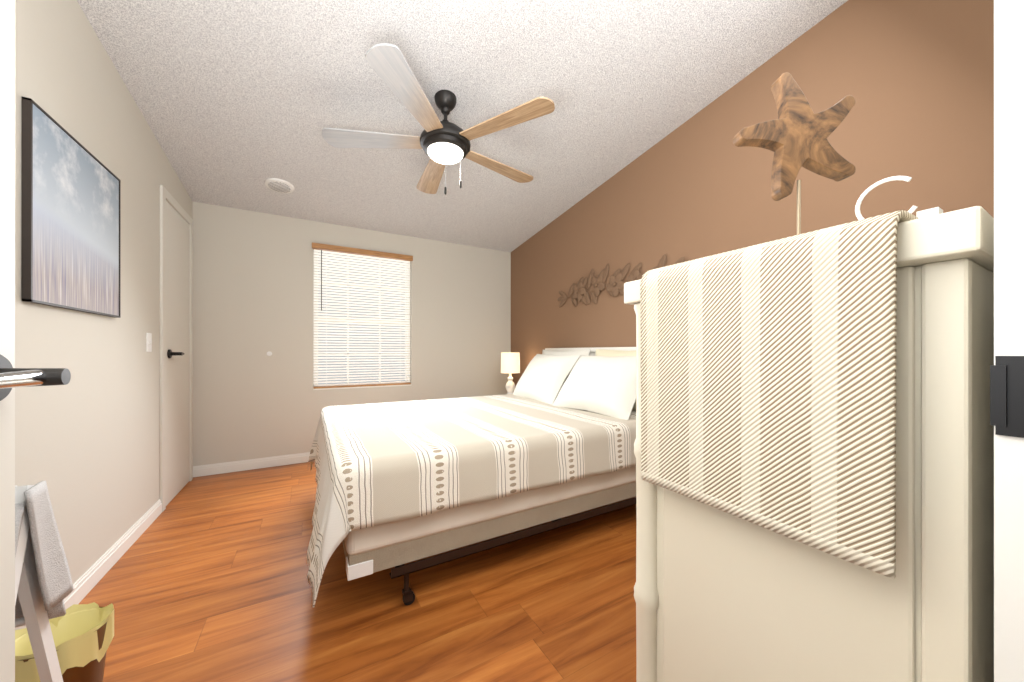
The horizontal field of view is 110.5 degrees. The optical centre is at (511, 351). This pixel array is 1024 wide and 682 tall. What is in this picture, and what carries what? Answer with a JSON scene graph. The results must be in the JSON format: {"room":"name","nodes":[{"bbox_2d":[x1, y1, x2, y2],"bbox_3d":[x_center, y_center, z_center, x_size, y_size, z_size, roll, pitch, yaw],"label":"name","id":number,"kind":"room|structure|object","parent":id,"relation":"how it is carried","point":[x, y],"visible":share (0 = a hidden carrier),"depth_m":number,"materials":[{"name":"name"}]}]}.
{"room":"bedroom","nodes":[
{"label":"bedroom","id":0,"kind":"room"},
{"bbox_2d":[79,461,635,681],"bbox_3d":[-0.069,1.150,1.574,3.812,0.100,6.000,0,0,-30],"label":"floor","id":1,"kind":"structure","parent":0,"point":[204,579],"depth_m":1.55,"materials":[{"name":"laminate"}]},
{"bbox_2d":[15,481,73,681],"bbox_3d":[-1.178,0.695,0.685,0.354,0.819,0.494,0,0,-30],"label":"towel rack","id":2,"kind":"object","parent":1,"relation":"on","point":[44,588],"visible":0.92,"depth_m":0.81,"materials":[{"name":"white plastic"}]},
{"bbox_2d":[15,602,113,681],"bbox_3d":[-1.336,0.953,1.053,0.210,0.295,0.208,0,0,-30],"label":"trash can","id":3,"kind":"object","parent":1,"relation":"on","point":[83,635],"visible":0.67,"depth_m":1.05,"materials":[{"name":"yellow plastic"}]},
{"bbox_2d":[307,347,635,607],"bbox_3d":[-0.168,0.530,2.612,2.319,1.140,1.774,0,0,-30],"label":"bed","id":4,"kind":"object","parent":1,"relation":"on","point":[552,438],"visible":0.9,"depth_m":1.79,"materials":[{"name":"white fabric"}]},
{"bbox_2d":[511,353,581,406],"bbox_3d":[0.296,0.235,3.327,0.356,0.429,0.779,0,0,-30],"label":"pillow","id":5,"kind":"object","parent":4,"relation":"on","point":[544,377],"depth_m":3.14,"materials":[{"name":"white fabric"}]},
{"bbox_2d":[551,355,635,421],"bbox_3d":[0.665,0.235,2.662,0.364,0.414,0.776,0,0,-30],"label":"pillow","id":6,"kind":"object","parent":4,"relation":"on","point":[604,386],"depth_m":2.53,"materials":[{"name":"white fabric"}]},
{"bbox_2d":[624,206,993,681],"bbox_3d":[0.796,0.471,0.807,1.113,1.258,0.463,0,0,-30],"label":"dresser","id":7,"kind":"object","parent":1,"relation":"on","point":[814,447],"visible":1,"depth_m":0.44,"materials":[{"name":"beige wood"}]},
{"bbox_2d":[733,73,855,234],"bbox_3d":[0.569,-0.356,0.718,0.218,0.397,0.132,0,0,-30],"label":"decor","id":8,"kind":"object","parent":7,"relation":"on","point":[795,134],"visible":0.83,"depth_m":0.71,"materials":[{"name":"brown wood"}]},
{"bbox_2d":[855,176,942,219],"bbox_3d":[0.567,-0.203,0.519,0.036,0.114,0.098,0,0,-30],"label":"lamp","id":9,"kind":"object","parent":7,"relation":"on","point":[929,212],"visible":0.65,"depth_m":0.52,"materials":[{"name":"white plastic"}]},
{"bbox_3d":[-0.013,0.810,4.118,0.470,0.580,0.440,0,0,-30],"label":"nightstand","id":10,"kind":"object","parent":1,"relation":"on","visible":0},
{"bbox_2d":[501,352,519,393],"bbox_3d":[-0.019,0.263,4.138,0.224,0.512,0.224,0,0,-30],"label":"table lamp","id":11,"kind":"object","parent":10,"relation":"on","point":[510,362],"visible":0.92,"depth_m":4.05,"materials":[{"name":"white plastic"}]},
{"bbox_2d":[77,0,847,251],"bbox_3d":[-0.069,-1.760,1.574,3.812,0.956,6.000,0,0,-30],"label":"ceiling","id":12,"kind":"structure","parent":0,"point":[239,102],"depth_m":2.12,"materials":[{"name":"white paint"}]},
{"bbox_2d":[264,178,293,192],"bbox_3d":[-1.942,-1.384,2.967,0.210,0.040,0.208,0,0,-30],"label":"smoke detector","id":13,"kind":"object","parent":12,"relation":"in","point":[278,185],"visible":1,"depth_m":2.94,"materials":[{"name":"white plastic"}]},
{"bbox_2d":[322,43,554,194],"bbox_3d":[-0.413,-1.255,2.247,1.384,0.651,1.368,0,0,-30],"label":"ceiling fan","id":14,"kind":"object","parent":12,"relation":"hanging from","point":[443,143],"visible":1,"depth_m":2.09,"materials":[{"name":"beige wood"}]},
{"bbox_2d":[15,0,993,629],"bbox_3d":[0.631,-0.525,0.350,3.210,3.250,0.120,0,0,-30],"label":"wall","id":15,"kind":"structure","parent":0,"point":[915,78],"depth_m":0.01,"materials":[{"name":"beige paint"}]},
{"bbox_2d":[0,0,14,681],"bbox_3d":[-0.591,0.011,0.198,0.048,2.153,0.826,0,0,-30],"label":"door leaf","id":16,"kind":"structure","parent":15,"relation":"in","point":[7,337],"depth_m":0.55,"materials":[{"name":"white paint"}]},
{"bbox_2d":[0,354,70,400],"bbox_3d":[-0.718,0.038,0.494,0.108,0.072,0.189,0,0,-30],"label":"door handle","id":17,"kind":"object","parent":16,"relation":"attached to","point":[11,377],"depth_m":0.52,"materials":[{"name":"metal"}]},
{"bbox_2d":[22,97,120,317],"bbox_3d":[-1.900,-0.542,1.565,0.022,0.725,0.695,0,0,-30],"label":"picture frame","id":18,"kind":"object","parent":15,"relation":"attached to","point":[71,222],"visible":1,"depth_m":1.46,"materials":[{"name":"fabric"}]},
{"bbox_2d":[52,499,161,618],"bbox_3d":[-1.593,1.052,1.018,0.014,0.095,3.250,0,0,-30],"label":"baseboard","id":19,"kind":"structure","parent":15,"relation":"attached to","point":[89,579],"depth_m":1.80,"materials":[{"name":"white wood"}]},
{"bbox_2d":[146,333,151,351],"bbox_3d":[-2.307,-0.060,2.263,0.014,0.120,0.076,0,0,-30],"label":"light switch","id":20,"kind":"object","parent":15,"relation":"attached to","point":[148,342],"visible":1,"depth_m":2.25,"materials":[{"name":"white plastic"}]},
{"bbox_2d":[167,349,183,357],"bbox_3d":[-2.461,0.014,2.612,0.073,0.064,0.147,0,0,-30],"label":"handle","id":21,"kind":"object","parent":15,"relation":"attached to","point":[170,353],"visible":0.96,"depth_m":2.56,"materials":[{"name":"black metal"}]},
{"bbox_2d":[160,185,192,511],"bbox_3d":[-2.585,-0.022,2.751,0.016,2.244,0.735,0,0,-30],"label":"door","id":22,"kind":"structure","parent":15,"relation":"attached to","point":[176,335],"depth_m":2.69,"materials":[{"name":"white paint"}]},
{"bbox_2d":[193,452,309,476],"bbox_3d":[-1.421,1.052,3.903,3.180,0.095,0.014,0,0,-30],"label":"baseboard","id":23,"kind":"structure","parent":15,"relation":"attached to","point":[235,466],"depth_m":3.31,"materials":[{"name":"white wood"}]},
{"bbox_2d":[313,250,410,389],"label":"window","id":24,"kind":"structure","parent":15,"relation":"in","point":[348,332],"depth_m":3.81,"materials":[{"name":"white plastic"}]},
{"bbox_2d":[312,242,412,388],"bbox_3d":[-1.583,-0.356,3.831,1.004,1.475,0.078,0,0,-30],"label":"window blinds","id":25,"kind":"object","parent":24,"relation":"attached to","point":[323,249],"visible":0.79,"depth_m":3.82,"materials":[{"name":"white plastic"}]},
{"bbox_2d":[557,254,684,307],"bbox_3d":[0.877,-0.597,3.104,0.042,0.388,1.617,0,0,-30],"label":"carving","id":26,"kind":"object","parent":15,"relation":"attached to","point":[615,286],"visible":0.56,"depth_m":3.21,"materials":[{"name":"brown wood"}]},
{"bbox_2d":[990,0,1023,681],"bbox_3d":[-0.008,-0.022,-0.012,0.965,2.245,0.137,0,0,-30],"label":"door frame","id":27,"kind":"structure","parent":15,"relation":"attached to","point":[1007,395],"depth_m":0.26,"materials":[{"name":"white wood"}]}
]}

